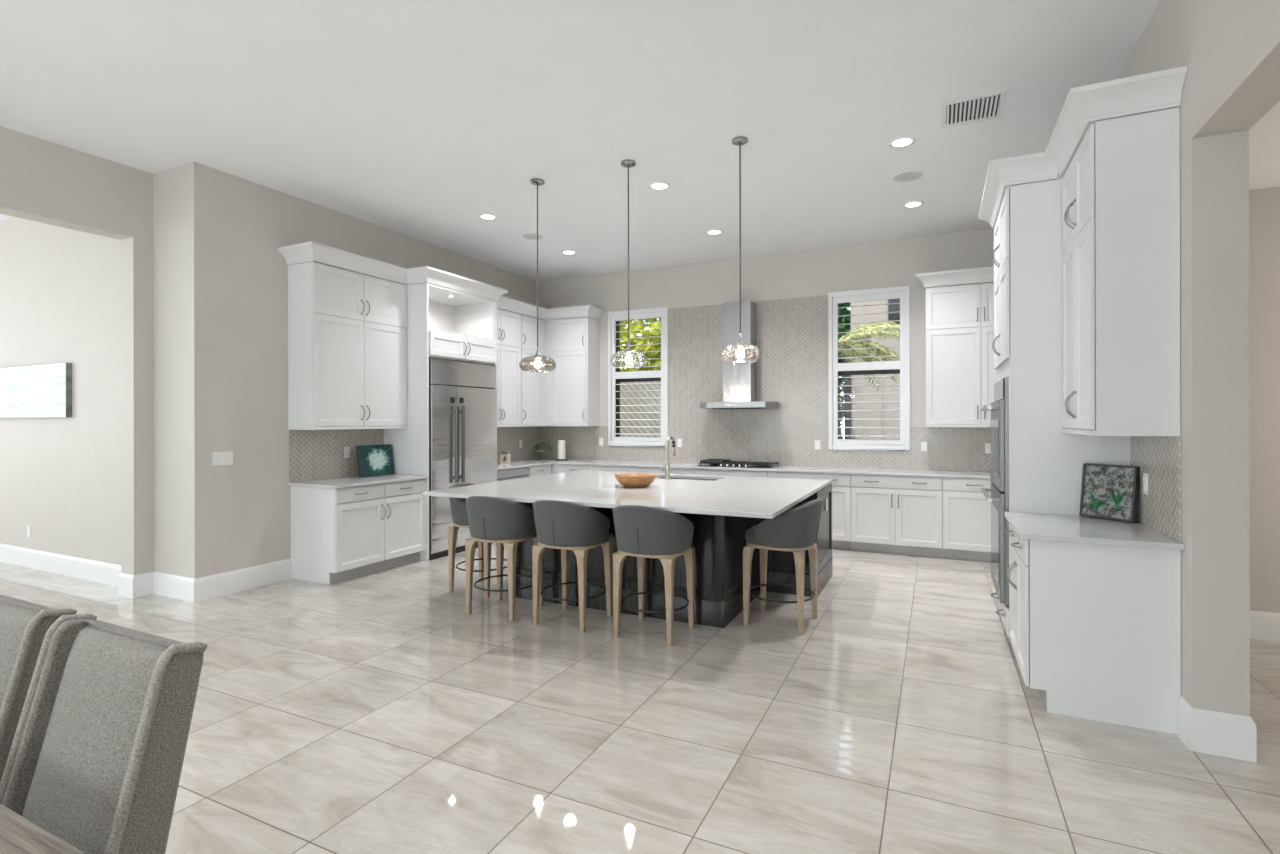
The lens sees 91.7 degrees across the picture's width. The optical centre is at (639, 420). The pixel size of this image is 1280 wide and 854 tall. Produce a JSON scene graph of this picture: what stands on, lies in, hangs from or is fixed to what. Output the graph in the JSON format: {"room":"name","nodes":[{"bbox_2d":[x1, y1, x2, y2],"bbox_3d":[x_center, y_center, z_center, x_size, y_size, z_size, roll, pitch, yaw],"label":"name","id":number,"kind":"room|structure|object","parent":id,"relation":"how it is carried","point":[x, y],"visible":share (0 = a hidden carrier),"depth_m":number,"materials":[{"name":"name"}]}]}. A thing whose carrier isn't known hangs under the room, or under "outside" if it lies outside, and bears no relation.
{"room":"kitchen","nodes":[
{"label":"kitchen","id":0,"kind":"room"},
{"bbox_2d":[0,217,120,564],"bbox_3d":[-6.694,-0.317,6.692,5.150,3.650,0.200,0,0,26],"label":"wall","id":1,"kind":"structure","parent":0,"point":[60,287],"depth_m":6.06,"materials":[{"name":"paint"}]},
{"bbox_2d":[27,525,30,536],"bbox_3d":[-6.280,1.137,6.380,0.070,0.115,0.009,0,0,26],"label":"wall outlet","id":2,"kind":"object","parent":1,"relation":"attached to","point":[28,527],"visible":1,"depth_m":6.37,"materials":[{"name":"white plastic"}]},
{"bbox_2d":[0,363,71,417],"bbox_3d":[-6.454,-0.293,6.439,2.100,0.524,0.047,0,0,26],"label":"canvas","id":3,"kind":"object","parent":1,"relation":"attached to","point":[34,391],"visible":1,"depth_m":6.22},
{"bbox_2d":[0,543,290,601],"bbox_3d":[-6.231,1.412,6.328,5.827,0.190,0.914,0,0,17],"label":"baseboard","id":4,"kind":"structure","parent":1,"relation":"attached to","point":[163,584],"depth_m":5.60,"materials":[{"name":"paint"}]},
{"bbox_2d":[0,126,153,574],"bbox_3d":[-6.060,-0.318,1.816,0.200,3.650,8.050,0,0,26],"label":"wall","id":5,"kind":"structure","parent":0,"point":[42,181],"depth_m":5.28,"materials":[{"name":"paint"}]},
{"bbox_2d":[153,162,538,578],"bbox_3d":[-2.944,-0.325,7.642,0.797,3.650,5.150,0,0,26],"label":"wall","id":6,"kind":"structure","parent":0,"point":[220,272],"depth_m":5.40,"materials":[{"name":"paint"}]},
{"bbox_2d":[212,451,232,465],"bbox_3d":[-3.591,0.327,5.348,0.011,0.115,0.170,0,0,26],"label":"switch plate","id":7,"kind":"object","parent":6,"relation":"attached to","point":[218,458],"visible":1,"depth_m":5.34,"materials":[{"name":"white plastic"}]},
{"bbox_2d":[289,429,383,481],"bbox_3d":[-3.089,0.336,6.397,0.011,0.499,1.107,0,0,26],"label":"backsplash","id":8,"kind":"structure","parent":6,"relation":"attached to","point":[313,454],"depth_m":6.24,"materials":[{"name":"tile"}]},
{"bbox_2d":[344,447,349,457],"bbox_3d":[-3.047,0.331,6.462,0.009,0.115,0.070,0,0,26],"label":"wall outlet","id":9,"kind":"object","parent":8,"relation":"attached to","point":[346,449],"visible":1,"depth_m":6.46,"materials":[{"name":"white plastic"}]},
{"bbox_2d":[278,241,406,429],"bbox_3d":[-2.911,-0.765,6.249,0.461,1.704,1.216,0,0,26],"label":"upper cabinet","id":10,"kind":"object","parent":6,"relation":"attached to","point":[347,331],"visible":1,"depth_m":6.04,"materials":[{"name":"paint"}]},
{"bbox_2d":[497,426,539,461],"bbox_3d":[-1.949,0.334,8.781,0.011,0.499,1.835,0,0,26],"label":"backsplash","id":11,"kind":"structure","parent":6,"relation":"attached to","point":[508,438],"depth_m":9.13,"materials":[{"name":"tile"}]},
{"bbox_2d":[497,296,605,426],"bbox_3d":[-1.427,-0.768,8.529,1.171,1.704,1.836,0,0,26],"label":"upper cabinet","id":12,"kind":"object","parent":6,"relation":"attached to","point":[569,394],"visible":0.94,"depth_m":8.89,"materials":[{"name":"paint"}]},
{"bbox_2d":[500,454,510,462],"bbox_3d":[-1.844,0.521,8.497,0.124,0.125,0.100,0,0,6],"label":"pot","id":13,"kind":"object","parent":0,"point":[504,458],"depth_m":8.45,"materials":[{"name":"beige ceramic"}]},
{"bbox_2d":[0,0,1160,281],"bbox_3d":[-2.289,-2.211,2.755,16.500,0.120,13.400,0,0,26],"label":"ceiling","id":14,"kind":"structure","parent":0,"point":[417,119],"depth_m":4.22,"materials":[{"name":"paint"}]},
{"bbox_2d":[478,213,497,219],"bbox_3d":[-1.603,-2.148,6.545,0.196,0.008,0.196,0,0,26],"label":"recessed light","id":15,"kind":"object","parent":14,"relation":"in","point":[486,216],"visible":1,"depth_m":6.54,"materials":[{"name":"paint"}]},
{"bbox_2d":[481,215,494,218],"bbox_3d":[-1.603,-2.150,6.545,0.142,0.003,0.142,0,0,26],"label":"diffuser","id":16,"kind":"object","parent":15,"relation":"attached to","point":[482,216],"depth_m":6.54,"materials":[{"name":"white plastic"}]},
{"bbox_2d":[522,233,543,239],"bbox_3d":[-1.250,-2.149,7.246,0.250,0.008,0.250,0,0,26],"label":"ceiling speaker","id":17,"kind":"object","parent":14,"relation":"attached to","point":[532,236],"visible":0.94,"depth_m":7.24,"materials":[{"name":"paint"}]},
{"bbox_2d":[523,234,542,238],"bbox_3d":[-1.250,-2.150,7.246,0.228,0.005,0.228,0,0,26],"label":"grille","id":18,"kind":"object","parent":17,"relation":"attached to","point":[527,236],"depth_m":7.24,"materials":[{"name":"white metal"}]},
{"bbox_2d":[519,178,555,371],"bbox_3d":[-0.920,-1.297,5.576,0.330,1.711,0.330,0,0,26],"label":"pendant light","id":19,"kind":"object","parent":14,"relation":"hanging from","point":[537,182],"visible":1,"depth_m":5.57,"materials":[{"name":"silver metal"}]},
{"bbox_2d":[534,346,541,356],"bbox_3d":[-0.919,-0.620,5.576,0.072,0.097,0.072,0,0,26],"label":"socket","id":20,"kind":"object","parent":19,"relation":"attached to","point":[537,354],"depth_m":5.56,"materials":[{"name":"silver metal"}]},
{"bbox_2d":[561,250,576,254],"bbox_3d":[-0.909,-2.149,7.937,0.196,0.008,0.196,0,0,26],"label":"recessed light","id":21,"kind":"object","parent":14,"relation":"in","point":[568,252],"visible":1,"depth_m":7.94,"materials":[{"name":"paint"}]},
{"bbox_2d":[610,159,646,368],"bbox_3d":[-0.096,-1.297,5.182,0.307,1.714,0.307,0,0,26],"label":"pendant light","id":22,"kind":"object","parent":14,"relation":"hanging from","point":[627,163],"visible":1,"depth_m":5.18,"materials":[{"name":"silver metal"}]},
{"bbox_2d":[624,340,632,351],"bbox_3d":[-0.095,-0.622,5.182,0.072,0.097,0.072,0,0,26],"label":"socket","id":23,"kind":"object","parent":22,"relation":"attached to","point":[628,347],"depth_m":5.17,"materials":[{"name":"silver metal"}]},
{"bbox_2d":[649,181,669,189],"bbox_3d":[0.179,-2.151,5.693,0.196,0.008,0.196,0,0,26],"label":"recessed light","id":24,"kind":"object","parent":14,"relation":"in","point":[659,185],"visible":1,"depth_m":5.68,"materials":[{"name":"paint"}]},
{"bbox_2d":[652,183,666,188],"bbox_3d":[0.179,-2.153,5.693,0.142,0.003,0.142,0,0,26],"label":"diffuser","id":25,"kind":"object","parent":24,"relation":"attached to","point":[654,185],"depth_m":5.69,"materials":[{"name":"white plastic"}]},
{"bbox_2d":[706,229,722,234],"bbox_3d":[0.850,-2.152,7.096,0.196,0.008,0.196,0,0,26],"label":"recessed light","id":26,"kind":"object","parent":14,"relation":"in","point":[713,231],"visible":1,"depth_m":7.09,"materials":[{"name":"paint"}]},
{"bbox_2d":[708,231,719,233],"bbox_3d":[0.850,-2.155,7.096,0.142,0.003,0.142,0,0,26],"label":"diffuser","id":27,"kind":"object","parent":26,"relation":"attached to","point":[709,232],"depth_m":7.11,"materials":[{"name":"white plastic"}]},
{"bbox_2d":[720,136,760,363],"bbox_3d":[0.770,-1.299,4.768,0.305,1.714,0.300,0,0,26],"label":"pendant light","id":28,"kind":"object","parent":14,"relation":"hanging from","point":[739,141],"visible":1,"depth_m":4.76,"materials":[{"name":"silver metal"}]},
{"bbox_2d":[736,333,744,345],"bbox_3d":[0.771,-0.624,4.768,0.072,0.097,0.072,0,0,26],"label":"socket","id":29,"kind":"object","parent":28,"relation":"attached to","point":[740,338],"depth_m":4.75,"materials":[{"name":"silver metal"}]},
{"bbox_2d":[888,136,915,147],"bbox_3d":[2.029,-2.155,4.808,0.196,0.008,0.196,0,0,26],"label":"recessed light","id":30,"kind":"object","parent":14,"relation":"in","point":[904,141],"visible":1,"depth_m":4.80,"materials":[{"name":"paint"}]},
{"bbox_2d":[892,139,911,145],"bbox_3d":[2.029,-2.157,4.808,0.142,0.003,0.142,0,0,26],"label":"diffuser","id":31,"kind":"object","parent":30,"relation":"attached to","point":[895,142],"depth_m":4.81,"materials":[{"name":"white plastic"}]},
{"bbox_2d":[893,170,922,181],"bbox_3d":[2.367,-2.156,5.484,0.250,0.008,0.250,0,0,26],"label":"ceiling speaker","id":32,"kind":"object","parent":14,"relation":"attached to","point":[906,176],"visible":1,"depth_m":5.48,"materials":[{"name":"paint"}]},
{"bbox_2d":[902,201,923,207],"bbox_3d":[2.724,-2.156,6.194,0.196,0.008,0.196,0,0,26],"label":"recessed light","id":33,"kind":"object","parent":14,"relation":"in","point":[911,204],"visible":1,"depth_m":6.19,"materials":[{"name":"paint"}]},
{"bbox_2d":[905,202,920,206],"bbox_3d":[2.724,-2.159,6.194,0.142,0.003,0.142,0,0,26],"label":"diffuser","id":34,"kind":"object","parent":33,"relation":"attached to","point":[908,204],"depth_m":6.20,"materials":[{"name":"white plastic"}]},
{"bbox_2d":[941,90,1005,128],"bbox_3d":[2.303,-2.152,4.311,0.380,0.014,0.404,0,0,26],"label":"ceiling vent","id":35,"kind":"object","parent":14,"relation":"in","point":[988,106],"visible":1,"depth_m":4.29,"materials":[{"name":"paint"}]},
{"bbox_2d":[0,543,1279,853],"bbox_3d":[-2.282,1.539,2.755,16.500,0.080,13.400,0,0,26],"label":"floor","id":36,"kind":"structure","parent":0,"point":[372,713],"depth_m":2.97,"materials":[{"name":"ceramic"}]},
{"bbox_2d":[0,594,76,781],"bbox_3d":[-1.822,0.986,1.403,0.483,1.024,0.690,0,0,26],"label":"dining chair","id":37,"kind":"object","parent":36,"relation":"on","point":[24,625],"visible":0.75,"depth_m":1.54,"materials":[{"name":"grey fabric"}]},
{"bbox_2d":[0,804,85,853],"bbox_3d":[-2.285,1.119,1.127,2.480,0.760,1.034,0,0,26],"label":"dining table","id":38,"kind":"object","parent":36,"relation":"on","point":[18,835],"visible":1,"depth_m":1.09,"materials":[{"name":"brown wood"}]},
{"bbox_2d":[0,613,206,853],"bbox_3d":[-1.312,0.985,1.157,0.483,1.024,0.690,0,0,26],"label":"dining chair","id":39,"kind":"object","parent":36,"relation":"on","point":[95,760],"visible":1,"depth_m":1.34,"materials":[{"name":"grey fabric"}]},
{"bbox_2d":[291,479,425,584],"bbox_3d":[-2.784,1.058,6.258,0.675,0.884,1.098,0,0,26],"label":"base cabinet","id":40,"kind":"object","parent":36,"relation":"on","point":[341,534],"visible":0.98,"depth_m":5.88,"materials":[{"name":"paint"}]},
{"bbox_2d":[287,474,427,488],"bbox_3d":[-2.797,0.601,6.244,0.666,0.029,1.132,0,0,26],"label":"countertop","id":41,"kind":"structure","parent":40,"relation":"on","point":[353,481],"depth_m":6.07,"materials":[{"name":"white stone"}]},
{"bbox_2d":[356,444,393,476],"bbox_3d":[-2.812,0.422,6.605,0.087,0.326,0.430,0,0,26],"label":"painting","id":42,"kind":"object","parent":41,"relation":"on","point":[373,460],"visible":1,"depth_m":6.57,"materials":[{"name":"fabric"}]},
{"bbox_2d":[384,266,507,560],"bbox_3d":[-2.267,-0.060,7.266,0.746,3.118,1.361,0,0,26],"label":"tall cabinet","id":43,"kind":"object","parent":36,"relation":"on","point":[450,316],"visible":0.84,"depth_m":6.78,"materials":[{"name":"paint"}]},
{"bbox_2d":[429,357,496,559],"bbox_3d":[-2.262,0.409,7.264,0.701,2.180,1.109,0,0,26],"label":"refrigerator","id":44,"kind":"object","parent":36,"relation":"on","point":[462,394],"visible":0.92,"depth_m":6.97,"materials":[{"name":"silver metal"}]},
{"bbox_2d":[448,482,506,597],"bbox_3d":[-1.415,1.031,5.543,0.546,0.932,0.548,0,0,26],"label":"counter stool","id":45,"kind":"object","parent":36,"relation":"on","point":[458,505],"visible":0.31,"depth_m":5.40,"materials":[{"name":"grey fabric"}]},
{"bbox_2d":[465,496,543,620],"bbox_3d":[-1.076,1.031,4.883,0.548,0.932,0.546,0,0,23],"label":"counter stool","id":46,"kind":"object","parent":36,"relation":"on","point":[505,523],"visible":0.88,"depth_m":4.67,"materials":[{"name":"grey fabric"}]},
{"bbox_2d":[497,467,529,480],"bbox_3d":[-1.877,1.059,8.115,0.649,0.878,0.687,0,0,26],"label":"dishwasher","id":47,"kind":"object","parent":36,"relation":"on","point":[515,473],"visible":0.18,"depth_m":7.98,"materials":[{"name":"silver metal"}]},
{"bbox_2d":[529,464,557,476],"bbox_3d":[-1.477,1.056,8.942,0.722,0.884,1.140,0,0,26],"label":"base cabinet","id":48,"kind":"object","parent":36,"relation":"on","point":[550,468],"visible":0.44,"depth_m":8.61,"materials":[{"name":"paint"}]},
{"bbox_2d":[532,500,612,631],"bbox_3d":[-0.513,1.030,4.636,0.548,0.932,0.546,0,0,26],"label":"counter stool","id":49,"kind":"object","parent":36,"relation":"on","point":[565,526],"visible":1,"depth_m":4.44,"materials":[{"name":"grey fabric"}]},
{"bbox_2d":[557,464,591,472],"bbox_3d":[-0.797,1.054,8.886,0.551,0.884,0.652,0,0,26],"label":"base cabinet","id":50,"kind":"object","parent":36,"relation":"on","point":[561,468],"visible":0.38,"depth_m":8.65,"materials":[{"name":"paint"}]},
{"bbox_2d":[591,465,627,471],"bbox_3d":[-0.298,1.053,8.647,0.551,0.884,0.652,0,0,26],"label":"base cabinet","id":51,"kind":"object","parent":36,"relation":"on","point":[593,467],"visible":0.19,"depth_m":8.38,"materials":[{"name":"paint"}]},
{"bbox_2d":[613,505,694,646],"bbox_3d":[0.091,1.028,4.359,0.548,0.932,0.546,0,0,26],"label":"counter stool","id":52,"kind":"object","parent":36,"relation":"on","point":[642,532],"visible":1,"depth_m":4.16,"materials":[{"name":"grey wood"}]},
{"bbox_2d":[627,467,695,474],"bbox_3d":[0.387,1.052,8.320,0.962,0.884,0.652,0,0,26],"label":"base cabinet","id":53,"kind":"object","parent":36,"relation":"on","point":[629,469],"visible":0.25,"depth_m":8.07,"materials":[{"name":"paint"}]},
{"bbox_2d":[515,484,832,627],"bbox_3d":[0.146,1.053,5.744,2.882,0.886,1.916,0,0,26],"label":"kitchen island","id":54,"kind":"object","parent":36,"relation":"on","point":[718,541],"visible":0.27,"depth_m":4.82,"materials":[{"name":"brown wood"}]},
{"bbox_2d":[423,470,831,518],"bbox_3d":[0.044,0.595,5.561,2.880,0.030,2.430,0,0,26],"label":"island countertop","id":55,"kind":"structure","parent":54,"relation":"on","point":[754,497],"depth_m":5.03,"materials":[{"name":"white stone"}]},
{"bbox_2d":[614,473,656,486],"bbox_3d":[-0.038,0.530,5.483,0.384,0.100,0.384,0,0,26],"label":"wooden bowl","id":56,"kind":"object","parent":55,"relation":"on","point":[625,479],"visible":1,"depth_m":5.37,"materials":[{"name":"brown wood"}]},
{"bbox_2d":[660,435,674,478],"bbox_3d":[0.283,0.364,6.233,0.097,0.430,0.212,0,0,26],"label":"faucet","id":57,"kind":"object","parent":55,"relation":"on","point":[666,470],"visible":1,"depth_m":6.14,"materials":[{"name":"silver metal"}]},
{"bbox_2d":[662,477,714,480],"bbox_3d":[0.478,0.712,6.329,0.760,0.203,0.450,0,0,26],"label":"sink","id":58,"kind":"object","parent":55,"relation":"in","point":[662,477],"visible":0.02,"depth_m":6.53,"materials":[{"name":"metal"}]},
{"bbox_2d":[696,469,767,476],"bbox_3d":[1.236,1.050,7.913,0.918,0.884,0.652,0,0,26],"label":"base cabinet","id":59,"kind":"object","parent":36,"relation":"on","point":[742,473],"visible":0.06,"depth_m":7.65,"materials":[{"name":"paint"}]},
{"bbox_2d":[743,498,823,634],"bbox_3d":[1.069,1.026,4.587,0.546,0.932,0.548,0,0,29],"label":"counter stool","id":60,"kind":"object","parent":36,"relation":"on","point":[795,530],"visible":1,"depth_m":4.38,"materials":[{"name":"grey fabric"}]},
{"bbox_2d":[768,471,851,549],"bbox_3d":[2.082,1.048,7.509,0.953,0.884,0.652,0,0,26],"label":"base cabinet","id":61,"kind":"object","parent":36,"relation":"on","point":[841,483],"visible":0.28,"depth_m":7.12,"materials":[{"name":"paint"}]},
{"bbox_2d":[851,474,941,557],"bbox_3d":[2.935,1.047,7.101,0.934,0.884,0.652,0,0,26],"label":"base cabinet","id":62,"kind":"object","parent":36,"relation":"on","point":[891,514],"visible":0.98,"depth_m":6.85,"materials":[{"name":"paint"}]},
{"bbox_2d":[942,477,991,561],"bbox_3d":[3.632,1.045,6.768,0.607,0.884,0.652,0,0,26],"label":"base cabinet","id":63,"kind":"object","parent":36,"relation":"on","point":[966,512],"visible":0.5,"depth_m":6.56,"materials":[{"name":"paint"}]},
{"bbox_2d":[497,458,990,478],"bbox_3d":[1.021,0.593,7.361,6.591,0.029,1.834,0,0,26],"label":"countertop","id":64,"kind":"structure","parent":63,"relation":"on","point":[540,461],"depth_m":7.56,"materials":[{"name":"white stone"}]},
{"bbox_2d":[499,450,510,462],"bbox_3d":[-1.846,0.496,8.496,0.128,0.175,0.102,0,0,6],"label":"potted succulent","id":65,"kind":"object","parent":64,"relation":"on","point":[505,457],"visible":1,"depth_m":8.45,"materials":[{"name":"green plant"}]},
{"bbox_2d":[556,438,566,460],"bbox_3d":[-1.153,0.420,9.131,0.170,0.325,0.170,0,0,26],"label":"paper towel holder","id":66,"kind":"object","parent":64,"relation":"on","point":[561,443],"visible":1,"depth_m":9.08,"materials":[{"name":"black metal"}]},
{"bbox_2d":[697,461,779,467],"bbox_3d":[1.257,0.554,7.923,0.940,0.046,0.490,0,0,26],"label":"gas cooktop","id":67,"kind":"object","parent":64,"relation":"in","point":[746,464],"visible":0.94,"depth_m":7.80,"materials":[{"name":"black glass"}]},
{"bbox_2d":[700,459,730,462],"bbox_3d":[0.977,0.520,8.035,0.296,0.022,0.386,0,0,26],"label":"griddle","id":68,"kind":"object","parent":67,"relation":"on","point":[706,460],"visible":1,"depth_m":8.02,"materials":[{"name":"black metal"}]},
{"bbox_2d":[978,152,1130,636],"bbox_3d":[2.777,-0.070,4.253,0.738,3.118,1.166,0,0,26],"label":"tall cabinet","id":69,"kind":"object","parent":36,"relation":"on","point":[1046,463],"visible":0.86,"depth_m":3.87,"materials":[{"name":"paint"}]},
{"bbox_2d":[981,377,1008,605],"bbox_3d":[2.511,0.459,4.381,0.146,1.482,0.760,0,0,26],"label":"double oven","id":70,"kind":"object","parent":69,"relation":"in","point":[999,499],"visible":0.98,"depth_m":4.07,"materials":[{"name":"metal"}]},
{"bbox_2d":[1004,523,1180,734],"bbox_3d":[2.426,1.048,3.440,0.674,0.884,0.795,0,0,26],"label":"base cabinet","id":71,"kind":"object","parent":36,"relation":"on","point":[1095,629],"visible":0.96,"depth_m":3.07,"materials":[{"name":"paint"}]},
{"bbox_2d":[1004,512,1184,549],"bbox_3d":[2.423,0.590,3.413,0.655,0.029,0.847,0,0,26],"label":"countertop","id":72,"kind":"structure","parent":71,"relation":"on","point":[1029,526],"depth_m":3.25,"materials":[{"name":"white stone"}]},
{"bbox_2d":[1079,463,1139,522],"bbox_3d":[2.728,0.415,3.611,0.084,0.317,0.284,0,0,-25],"label":"artwork","id":73,"kind":"object","parent":72,"relation":"on","point":[1111,492],"visible":1,"depth_m":3.59,"materials":[{"name":"fabric"}]},
{"bbox_2d":[539,228,993,471],"bbox_3d":[1.463,-0.333,8.278,7.100,3.650,0.200,0,0,26],"label":"wall","id":74,"kind":"structure","parent":0,"point":[897,262],"depth_m":7.92,"materials":[{"name":"paint"}]},
{"bbox_2d":[608,307,667,446],"bbox_3d":[-0.001,-0.611,8.935,0.944,1.953,0.218,0,0,26],"label":"window","id":75,"kind":"structure","parent":74,"relation":"in","point":[615,376],"depth_m":8.91,"materials":[{"name":"paint"}]},
{"bbox_2d":[700,300,778,408],"bbox_3d":[1.257,-0.837,7.981,0.940,1.366,0.486,0,0,26],"label":"range hood","id":76,"kind":"object","parent":74,"relation":"attached to","point":[739,380],"visible":0.99,"depth_m":7.93,"materials":[{"name":"metal"}]},
{"bbox_2d":[540,295,990,470],"bbox_3d":[1.417,-0.493,8.182,6.581,2.140,0.011,0,0,26],"label":"backsplash","id":77,"kind":"structure","parent":74,"relation":"attached to","point":[792,333],"depth_m":8.06,"materials":[{"name":"tile"}]},
{"bbox_2d":[599,438,602,445],"bbox_3d":[-0.570,0.311,9.122,0.070,0.115,0.009,0,0,26],"label":"wall outlet","id":78,"kind":"object","parent":77,"relation":"attached to","point":[600,439],"visible":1,"depth_m":9.12,"materials":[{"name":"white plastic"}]},
{"bbox_2d":[677,439,681,446],"bbox_3d":[0.548,0.308,8.587,0.070,0.115,0.009,0,0,26],"label":"wall outlet","id":79,"kind":"object","parent":77,"relation":"attached to","point":[679,441],"visible":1,"depth_m":8.59,"materials":[{"name":"white plastic"}]},
{"bbox_2d":[815,440,819,449],"bbox_3d":[2.226,0.305,7.785,0.070,0.115,0.009,0,0,26],"label":"wall outlet","id":80,"kind":"object","parent":77,"relation":"attached to","point":[817,442],"visible":1,"depth_m":7.78,"materials":[{"name":"white plastic"}]},
{"bbox_2d":[921,442,926,450],"bbox_3d":[3.323,0.303,7.261,0.070,0.115,0.009,0,0,26],"label":"wall outlet","id":81,"kind":"object","parent":77,"relation":"attached to","point":[923,444],"visible":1,"depth_m":7.26,"materials":[{"name":"white plastic"}]},
{"bbox_2d":[985,443,990,452],"bbox_3d":[3.918,0.312,6.976,0.070,0.115,0.009,0,0,26],"label":"wall outlet","id":82,"kind":"object","parent":77,"relation":"attached to","point":[987,445],"visible":0.88,"depth_m":6.98,"materials":[{"name":"white plastic"}]},
{"bbox_2d":[828,286,909,450],"bbox_3d":[2.800,-0.617,7.596,0.929,1.953,0.218,0,0,26],"label":"window","id":83,"kind":"structure","parent":74,"relation":"in","point":[902,367],"depth_m":7.51,"materials":[{"name":"paint"}]},
{"bbox_2d":[916,266,996,426],"bbox_3d":[3.723,-0.779,6.829,1.250,1.704,0.461,0,0,26],"label":"upper cabinet","id":84,"kind":"object","parent":74,"relation":"attached to","point":[961,375],"visible":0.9,"depth_m":6.79,"materials":[{"name":"paint"}]},
{"bbox_2d":[1119,0,1279,716],"bbox_3d":[1.718,-0.334,0.952,0.195,3.650,13.200,0,0,26],"label":"wall","id":85,"kind":"structure","parent":0,"point":[1229,49],"depth_m":2.77,"materials":[{"name":"paint"}]},
{"bbox_2d":[1045,66,1186,435],"bbox_3d":[2.504,-0.776,3.347,0.446,1.704,0.893,0,0,26],"label":"upper cabinet","id":86,"kind":"object","parent":85,"relation":"attached to","point":[1120,172],"visible":1,"depth_m":3.03,"materials":[{"name":"paint"}]},
{"bbox_2d":[1131,436,1181,541],"bbox_3d":[2.723,0.325,3.294,0.011,0.499,0.802,0,0,26],"label":"backsplash","id":87,"kind":"structure","parent":85,"relation":"attached to","point":[1159,457],"depth_m":3.16,"materials":[{"name":"tile"}]},
{"bbox_2d":[1143,473,1147,494],"bbox_3d":[2.757,0.344,3.387,0.009,0.115,0.070,0,0,26],"label":"wall outlet","id":88,"kind":"object","parent":87,"relation":"attached to","point":[1145,475],"visible":1,"depth_m":3.38,"materials":[{"name":"white plastic"}]},
{"bbox_2d":[1249,186,1279,612],"bbox_3d":[4.689,-0.340,4.087,2.463,3.650,0.180,0,0,26],"label":"wall","id":89,"kind":"structure","parent":0,"point":[1264,203],"depth_m":4.21,"materials":[{"name":"paint"}]},
{"bbox_2d":[1178,610,1279,762],"bbox_3d":[4.032,1.391,3.180,2.474,0.190,2.026,0,0,26],"label":"baseboard","id":90,"kind":"structure","parent":89,"relation":"attached to","point":[1221,734],"depth_m":2.77,"materials":[{"name":"paint"}]},
{"bbox_2d":[1249,101,1279,189],"bbox_3d":[3.432,-1.602,1.694,2.263,0.060,5.220,0,0,26],"label":"ceiling","id":91,"kind":"structure","parent":0,"point":[1264,136],"depth_m":3.63,"materials":[{"name":"paint"}]},
{"label":"outside","id":92,"kind":"structure","parent":0,"visible":0},
{"bbox_3d":[4.673,1.610,16.721,22.000,0.150,17.800,0,0,26],"label":"ground","id":93,"kind":"structure","parent":92,"visible":0},
{"bbox_2d":[620,381,660,436],"bbox_3d":[-0.259,0.339,12.438,5.616,2.428,0.181,0,0,26],"label":"fence","id":94,"kind":"object","parent":93,"relation":"on","point":[632,386],"visible":0.02,"depth_m":12.23,"materials":[{"name":"paint"}]},
{"bbox_2d":[620,318,660,371],"bbox_3d":[0.377,-1.194,13.796,4.039,5.478,2.266,0,0,26],"label":"tree","id":95,"kind":"object","parent":93,"relation":"on","point":[656,325],"visible":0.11,"depth_m":13.11,"materials":[{"name":"green plant"}]},
{"bbox_2d":[839,393,843,438],"bbox_3d":[2.895,0.231,10.704,1.266,2.703,0.829,0,0,26],"label":"bush","id":96,"kind":"object","parent":93,"relation":"on","point":[839,393],"visible":0.02,"depth_m":10.47,"materials":[{"name":"green plant"}]},
{"bbox_2d":[838,302,850,424],"bbox_3d":[3.290,-1.098,12.170,2.082,5.276,1.282,0,0,26],"label":"bush","id":97,"kind":"object","parent":93,"relation":"on","point":[841,311],"visible":0.04,"depth_m":11.70,"materials":[{"name":"green plant"}]},
{"bbox_2d":[838,321,899,438],"bbox_3d":[2.855,0.020,9.189,2.326,3.047,2.307,0,0,26],"label":"palm tree","id":98,"kind":"object","parent":93,"relation":"on","point":[847,344],"visible":0.4,"depth_m":8.97,"materials":[{"name":"green plant"}]},
{"bbox_2d":[844,299,899,439],"bbox_3d":[6.886,-1.719,9.586,7.100,6.500,0.360,0,0,26],"label":"house","id":99,"kind":"structure","parent":93,"relation":"on","point":[890,307],"depth_m":10.80,"materials":[{"name":"paint"}]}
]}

